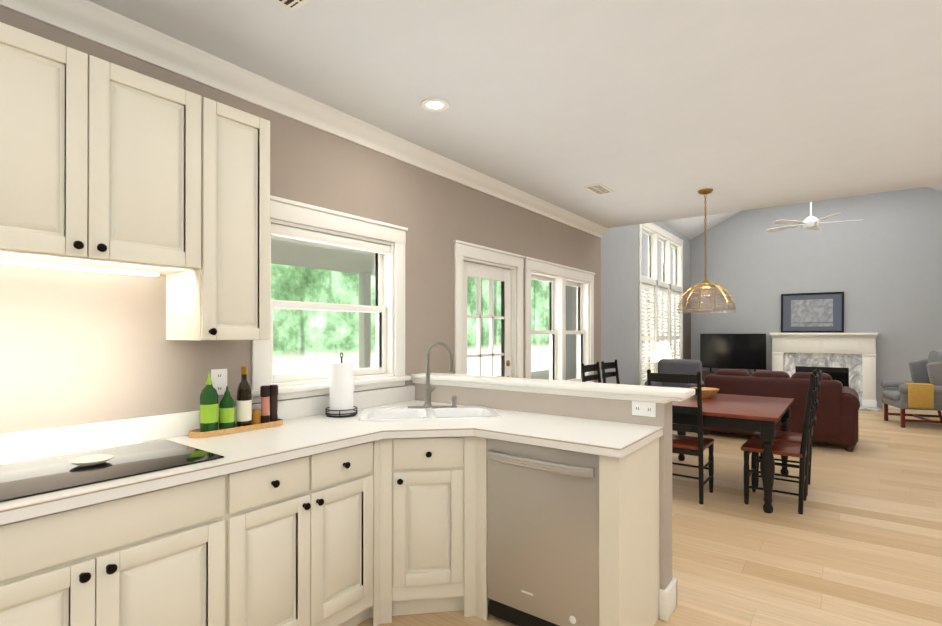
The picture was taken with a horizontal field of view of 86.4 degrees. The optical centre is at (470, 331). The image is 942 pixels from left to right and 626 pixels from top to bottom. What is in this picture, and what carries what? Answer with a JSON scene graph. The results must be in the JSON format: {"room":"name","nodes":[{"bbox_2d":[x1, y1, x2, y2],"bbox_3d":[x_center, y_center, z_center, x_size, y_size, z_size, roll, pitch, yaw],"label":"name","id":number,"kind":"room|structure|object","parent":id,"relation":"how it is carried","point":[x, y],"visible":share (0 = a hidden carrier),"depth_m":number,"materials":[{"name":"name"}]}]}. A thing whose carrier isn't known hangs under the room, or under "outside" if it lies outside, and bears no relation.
{"room":"kitchen","nodes":[
{"label":"kitchen","id":0,"kind":"room"},
{"bbox_2d":[0,6,600,433],"bbox_3d":[-0.769,0.070,3.001,0.150,2.600,7.500,0,0,37],"label":"wall","id":1,"kind":"structure","parent":0,"point":[78,346],"depth_m":2.27,"materials":[{"name":"beige paint"}]},
{"bbox_2d":[0,22,207,277],"bbox_3d":[-1.399,-0.584,1.761,0.327,0.678,0.735,0,0,37],"label":"upper cabinet","id":2,"kind":"object","parent":1,"relation":"attached to","point":[107,166],"depth_m":1.69,"materials":[{"name":"beige wood"}]},
{"bbox_2d":[166,98,269,340],"bbox_3d":[-1.090,-0.443,2.172,0.327,0.957,0.291,0,0,37],"label":"upper cabinet","id":3,"kind":"object","parent":1,"relation":"attached to","point":[231,301],"depth_m":2.07,"materials":[{"name":"beige wood"}]},
{"bbox_2d":[211,369,226,394],"bbox_3d":[-1.171,0.233,2.333,0.008,0.120,0.075,0,0,37],"label":"outlet","id":4,"kind":"object","parent":1,"relation":"attached to","point":[219,380],"visible":0.75,"depth_m":2.33,"materials":[{"name":"white plastic"}]},
{"bbox_2d":[251,195,410,402],"bbox_3d":[-0.800,-0.167,2.913,0.204,1.036,1.096,0,0,37],"label":"kitchen window","id":5,"kind":"structure","parent":1,"relation":"in","point":[388,308],"depth_m":2.94,"materials":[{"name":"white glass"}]},
{"bbox_2d":[453,240,524,377],"bbox_3d":[0.118,0.347,4.153,0.181,2.055,0.990,0,0,37],"label":"glass door","id":6,"kind":"structure","parent":1,"relation":"attached to","point":[478,269],"depth_m":4.18,"materials":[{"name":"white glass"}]},
{"bbox_2d":[524,257,594,381],"bbox_3d":[0.901,0.003,5.177,0.204,1.360,1.551,0,0,37],"label":"dining room window","id":7,"kind":"structure","parent":1,"relation":"in","point":[557,332],"depth_m":5.14,"materials":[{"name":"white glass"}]},
{"bbox_2d":[88,0,941,227],"bbox_3d":[1.025,-1.309,1.564,4.750,0.150,7.650,0,0,37],"label":"ceiling","id":8,"kind":"structure","parent":0,"point":[648,111],"depth_m":2.50,"materials":[{"name":"white paint"}]},
{"bbox_2d":[273,0,309,11],"bbox_3d":[-0.722,-1.227,1.744,0.150,0.011,0.330,0,0,37],"label":"ceiling vent","id":9,"kind":"object","parent":8,"relation":"in","point":[292,5],"visible":1,"depth_m":1.87,"materials":[{"name":"white metal"}]},
{"bbox_2d":[421,98,448,111],"bbox_3d":[-0.195,-1.226,2.712,0.156,0.006,0.156,0,0,37],"label":"recessed light","id":10,"kind":"object","parent":8,"relation":"in","point":[434,104],"visible":1,"depth_m":2.71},
{"bbox_2d":[584,184,613,194],"bbox_3d":[1.100,-1.219,4.303,0.150,0.011,0.300,0,0,37],"label":"ceiling vent","id":11,"kind":"object","parent":8,"relation":"in","point":[598,189],"visible":0.96,"depth_m":4.28,"materials":[{"name":"white metal"}]},
{"bbox_2d":[677,188,735,313],"bbox_3d":[2.030,-0.693,4.340,0.472,1.062,0.472,0,0,37],"label":"pendant light","id":12,"kind":"object","parent":8,"relation":"hanging from","point":[704,192],"visible":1,"depth_m":4.32,"materials":[{"name":"gold metal"}]},
{"bbox_2d":[411,372,694,620],"bbox_3d":[0.348,0.825,2.907,1.744,1.090,0.195,0,0,37],"label":"wall","id":13,"kind":"structure","parent":0,"point":[599,401],"depth_m":2.61,"materials":[{"name":"beige paint"}]},
{"bbox_2d":[632,401,655,416],"bbox_3d":[0.842,0.377,2.447,0.115,0.070,0.008,0,0,37],"label":"outlet","id":14,"kind":"object","parent":13,"relation":"attached to","point":[647,409],"visible":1,"depth_m":2.44,"materials":[{"name":"white plastic"}]},
{"bbox_2d":[356,408,941,625],"bbox_3d":[2.692,1.435,4.274,5.350,0.120,14.000,0,0,37],"label":"floor","id":15,"kind":"structure","parent":0,"point":[858,542],"depth_m":3.31,"materials":[{"name":"brown wood"}]},
{"bbox_2d":[0,472,235,625],"bbox_3d":[-1.325,0.928,1.630,0.596,0.872,0.773,0,0,37],"label":"base cabinet","id":16,"kind":"object","parent":15,"relation":"on","point":[160,557],"depth_m":1.52,"materials":[{"name":"beige wood"}]},
{"bbox_2d":[0,342,471,524],"bbox_3d":[-1.122,0.347,1.875,0.630,0.582,3.278,0,0,37],"label":"countertop","id":17,"kind":"structure","parent":16,"relation":"on","point":[41,474],"depth_m":1.89,"materials":[{"name":"beige"}]},
{"bbox_2d":[0,439,223,501],"bbox_3d":[-1.378,0.448,1.543,0.485,0.006,1.000,0,0,37],"label":"cooktop","id":18,"kind":"object","parent":17,"relation":"in","point":[22,480],"depth_m":1.65,"materials":[{"name":"black glass"}]},
{"bbox_2d":[70,454,113,465],"bbox_3d":[-1.280,0.435,1.695,0.120,0.012,0.120,0,0,37],"label":"spoon rest","id":19,"kind":"object","parent":18,"relation":"on","point":[91,460],"visible":1,"depth_m":1.70,"materials":[{"name":"beige ceramic"}]},
{"bbox_2d":[189,418,282,437],"bbox_3d":[-1.071,0.441,2.314,0.112,0.024,0.430,0,0,37],"label":"bamboo tray","id":20,"kind":"object","parent":17,"relation":"on","point":[195,433],"visible":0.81,"depth_m":2.24,"materials":[{"name":"brown wood"}]},
{"bbox_2d":[325,353,356,417],"bbox_3d":[-0.706,0.284,2.734,0.170,0.342,0.170,0,0,37],"label":"paper towel holder","id":21,"kind":"object","parent":17,"relation":"on","point":[341,389],"visible":1,"depth_m":2.68,"materials":[{"name":"white paper"}]},
{"bbox_2d":[359,405,500,421],"bbox_3d":[-0.228,0.544,2.772,0.758,0.194,0.758,0,0,37],"label":"sink","id":22,"kind":"object","parent":17,"relation":"in","point":[396,413],"depth_m":2.89,"materials":[{"name":"white ceramic"}]},
{"bbox_2d":[407,342,456,407],"bbox_3d":[-0.219,0.253,2.969,0.251,0.388,0.222,0,0,37],"label":"faucet","id":23,"kind":"object","parent":17,"relation":"on","point":[427,404],"depth_m":2.96,"materials":[{"name":"silver metal"}]},
{"bbox_2d":[232,439,379,625],"bbox_3d":[-0.874,0.930,2.231,0.596,0.872,0.730,0,0,37],"label":"base cabinet","id":24,"kind":"object","parent":15,"relation":"on","point":[306,529],"depth_m":2.04,"materials":[{"name":"beige wood"}]},
{"bbox_2d":[380,436,475,623],"bbox_3d":[-0.203,0.931,2.382,0.334,0.872,0.334,0,0,37],"label":"base cabinet","id":25,"kind":"object","parent":15,"relation":"on","point":[381,531],"depth_m":2.37,"materials":[{"name":"beige wood"}]},
{"bbox_2d":[476,436,643,625],"bbox_3d":[0.426,0.931,2.431,0.628,0.872,0.524,0,0,37],"label":"base cabinet","id":26,"kind":"object","parent":15,"relation":"on","point":[560,533],"depth_m":2.16,"materials":[{"name":"beige metal"}]},
{"bbox_2d":[384,406,662,457],"bbox_3d":[0.258,0.542,2.352,1.004,0.194,0.859,0,0,37],"label":"countertop","id":27,"kind":"structure","parent":26,"relation":"on","point":[590,436],"depth_m":2.35,"materials":[{"name":"beige"}]},
{"bbox_2d":[487,438,598,625],"bbox_3d":[0.431,0.917,2.378,0.563,0.842,0.560,0,0,37],"label":"dishwasher","id":28,"kind":"object","parent":26,"relation":"in","point":[543,502],"depth_m":2.19,"materials":[{"name":"silver metal"}]},
{"bbox_2d":[581,362,600,382],"bbox_3d":[1.411,0.847,5.050,0.509,1.062,0.432,0,0,37],"label":"chair","id":29,"kind":"object","parent":15,"relation":"on","point":[591,367],"visible":0.27,"depth_m":5.23,"materials":[{"name":"brown wood"}]},
{"bbox_2d":[601,360,619,383],"bbox_3d":[1.723,0.848,5.466,0.509,1.062,0.432,0,0,37],"label":"chair","id":30,"kind":"object","parent":15,"relation":"on","point":[608,365],"visible":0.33,"depth_m":5.65,"materials":[{"name":"brown wood"}]},
{"bbox_2d":[645,359,703,387],"bbox_3d":[3.156,0.911,7.766,0.720,0.950,0.760,0,0,37],"label":"armchair","id":31,"kind":"object","parent":15,"relation":"on","point":[680,366],"visible":0.42,"depth_m":7.89,"materials":[{"name":"grey fabric"}]},
{"bbox_2d":[647,369,713,503],"bbox_3d":[1.772,0.844,4.242,0.432,1.062,0.509,0,0,37],"label":"chair","id":32,"kind":"object","parent":15,"relation":"on","point":[691,445],"visible":0.56,"depth_m":4.04,"materials":[{"name":"brown wood"}]},
{"bbox_2d":[702,371,752,380],"bbox_3d":[5.377,1.120,10.356,1.280,0.550,0.450,0,0,37],"label":"media console","id":33,"kind":"object","parent":15,"relation":"on","point":[705,374],"depth_m":10.46,"materials":[{"name":"brown wood"}]},
{"bbox_2d":[700,334,765,371],"bbox_3d":[5.384,0.440,10.334,1.220,0.809,0.260,0,0,37],"label":"screen","id":34,"kind":"object","parent":33,"relation":"on","point":[739,351],"visible":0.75,"depth_m":10.30,"materials":[{"name":"black paint"}]},
{"bbox_2d":[672,393,793,512],"bbox_3d":[2.260,1.008,4.599,1.090,0.735,1.400,0,0,37],"label":"dining table","id":35,"kind":"object","parent":15,"relation":"on","point":[763,415],"visible":0.56,"depth_m":4.04,"materials":[{"name":"brown wood"}]},
{"bbox_2d":[690,387,718,397],"bbox_3d":[2.279,0.597,4.900,0.270,0.088,0.270,0,0,37],"label":"bowl","id":36,"kind":"object","parent":35,"relation":"on","point":[708,392],"visible":0.67,"depth_m":4.82,"materials":[{"name":"brown wood"}]},
{"bbox_2d":[695,369,859,451],"bbox_3d":[3.981,0.943,6.616,1.806,0.880,0.990,0,0,37],"label":"leather sofa","id":37,"kind":"object","parent":15,"relation":"on","point":[836,412],"visible":0.62,"depth_m":6.02,"materials":[{"name":"brown leather"}]},
{"bbox_2d":[741,371,818,514],"bbox_3d":[2.487,0.843,4.029,0.509,1.062,0.432,0,0,37],"label":"chair","id":38,"kind":"object","parent":15,"relation":"on","point":[754,446],"visible":1,"depth_m":3.94,"materials":[{"name":"brown wood"}]},
{"bbox_2d":[751,367,821,495],"bbox_3d":[2.812,0.845,4.461,0.509,1.062,0.432,0,0,37],"label":"chair","id":39,"kind":"object","parent":15,"relation":"on","point":[787,436],"visible":0.42,"depth_m":4.41,"materials":[{"name":"brown wood"}]},
{"bbox_2d":[770,333,880,411],"bbox_3d":[6.624,0.704,9.487,1.720,1.376,0.640,0,0,37],"label":"fireplace","id":40,"kind":"object","parent":15,"relation":"on","point":[847,359],"visible":0.77,"depth_m":9.47,"materials":[{"name":"stone"}]},
{"bbox_2d":[781,292,843,332],"bbox_3d":[6.655,-0.373,9.798,1.020,0.779,0.074,0,0,37],"label":"framed picture","id":41,"kind":"object","parent":40,"relation":"on","point":[822,312],"visible":0.98,"depth_m":9.78,"materials":[{"name":"black paint"}]},
{"bbox_2d":[881,350,941,427],"bbox_3d":[6.651,0.825,7.395,0.780,1.128,0.826,0,0,22],"label":"chair","id":42,"kind":"object","parent":15,"relation":"on","point":[922,390],"visible":1,"depth_m":7.21,"materials":[{"name":"grey fabric"}]},
{"bbox_2d":[904,383,933,408],"bbox_3d":[6.391,0.912,7.151,0.312,0.345,0.242,0,0,37],"label":"throw blanket","id":43,"kind":"object","parent":42,"relation":"on","point":[916,395],"depth_m":7.08,"materials":[{"name":"yellow fabric"}]},
{"bbox_2d":[882,403,941,411],"bbox_3d":[8.164,1.334,8.721,1.561,0.109,0.016,0,0,37],"label":"baseboard","id":44,"kind":"structure","parent":15,"relation":"on","point":[890,406],"depth_m":9.07,"materials":[{"name":"white paint"}]},
{"bbox_2d":[654,342,670,361],"bbox_3d":[3.319,0.483,8.684,0.300,0.600,0.300,0,0,37],"label":"table lamp","id":45,"kind":"object","parent":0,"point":[662,350],"visible":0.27,"depth_m":8.58,"materials":[{"name":"white fabric"}]},
{"bbox_2d":[566,187,941,407],"bbox_3d":[3.093,-1.124,4.700,4.890,5.000,0.150,0,0,37],"label":"wall","id":46,"kind":"structure","parent":0,"point":[879,265],"depth_m":4.66,"materials":[{"name":"grey paint"}]},
{"bbox_2d":[639,223,683,385],"bbox_3d":[3.593,-0.366,9.512,0.204,3.127,2.790,0,0,37],"label":"living room window","id":47,"kind":"structure","parent":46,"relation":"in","point":[655,287],"depth_m":9.31,"materials":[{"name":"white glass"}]},
{"bbox_2d":[660,185,941,239],"bbox_3d":[5.004,-2.700,7.241,5.200,1.420,6.500,0,0,37],"label":"ceiling","id":48,"kind":"structure","parent":0,"point":[691,228],"depth_m":10.33,"materials":[{"name":"white paint"}]},
{"bbox_2d":[767,202,862,231],"bbox_3d":[4.973,-2.363,7.314,1.182,1.735,1.157,0,0,37],"label":"ceiling fan","id":49,"kind":"object","parent":48,"relation":"hanging from","point":[810,222],"visible":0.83,"depth_m":7.23,"materials":[{"name":"white"}]},
{"label":"outside","id":50,"kind":"structure","parent":0,"visible":0},
{"bbox_2d":[498,370,644,385],"bbox_3d":[-1.698,1.818,9.758,8.240,0.150,30.000,0,0,37],"label":"ground","id":51,"kind":"structure","parent":50,"point":[544,374],"depth_m":20.44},
{"bbox_2d":[271,235,374,367],"bbox_3d":[-1.492,0.346,4.793,3.140,2.740,5.100,0,0,37],"label":"porch","id":52,"kind":"object","parent":51,"relation":"on","point":[293,249],"depth_m":5.98,"materials":[{"name":"white"}]},
{"bbox_3d":[1.025,0.066,1.559,4.750,2.600,7.650,0,0,37],"label":"wall","id":53,"kind":"structure","parent":0,"visible":0},
{"bbox_2d":[0,0,607,237],"bbox_3d":[-0.675,-1.177,2.934,0.085,0.105,7.499,0,0,37],"label":"crown molding","id":54,"kind":"structure","parent":53,"relation":"attached to","point":[94,22],"depth_m":2.40,"materials":[{"name":"white paint"}]},
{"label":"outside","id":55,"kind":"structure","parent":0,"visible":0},
{"bbox_2d":[271,263,548,375],"bbox_3d":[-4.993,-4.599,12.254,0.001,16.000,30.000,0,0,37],"label":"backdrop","id":56,"kind":"structure","parent":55,"point":[306,275],"depth_m":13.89,"materials":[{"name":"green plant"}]}
]}

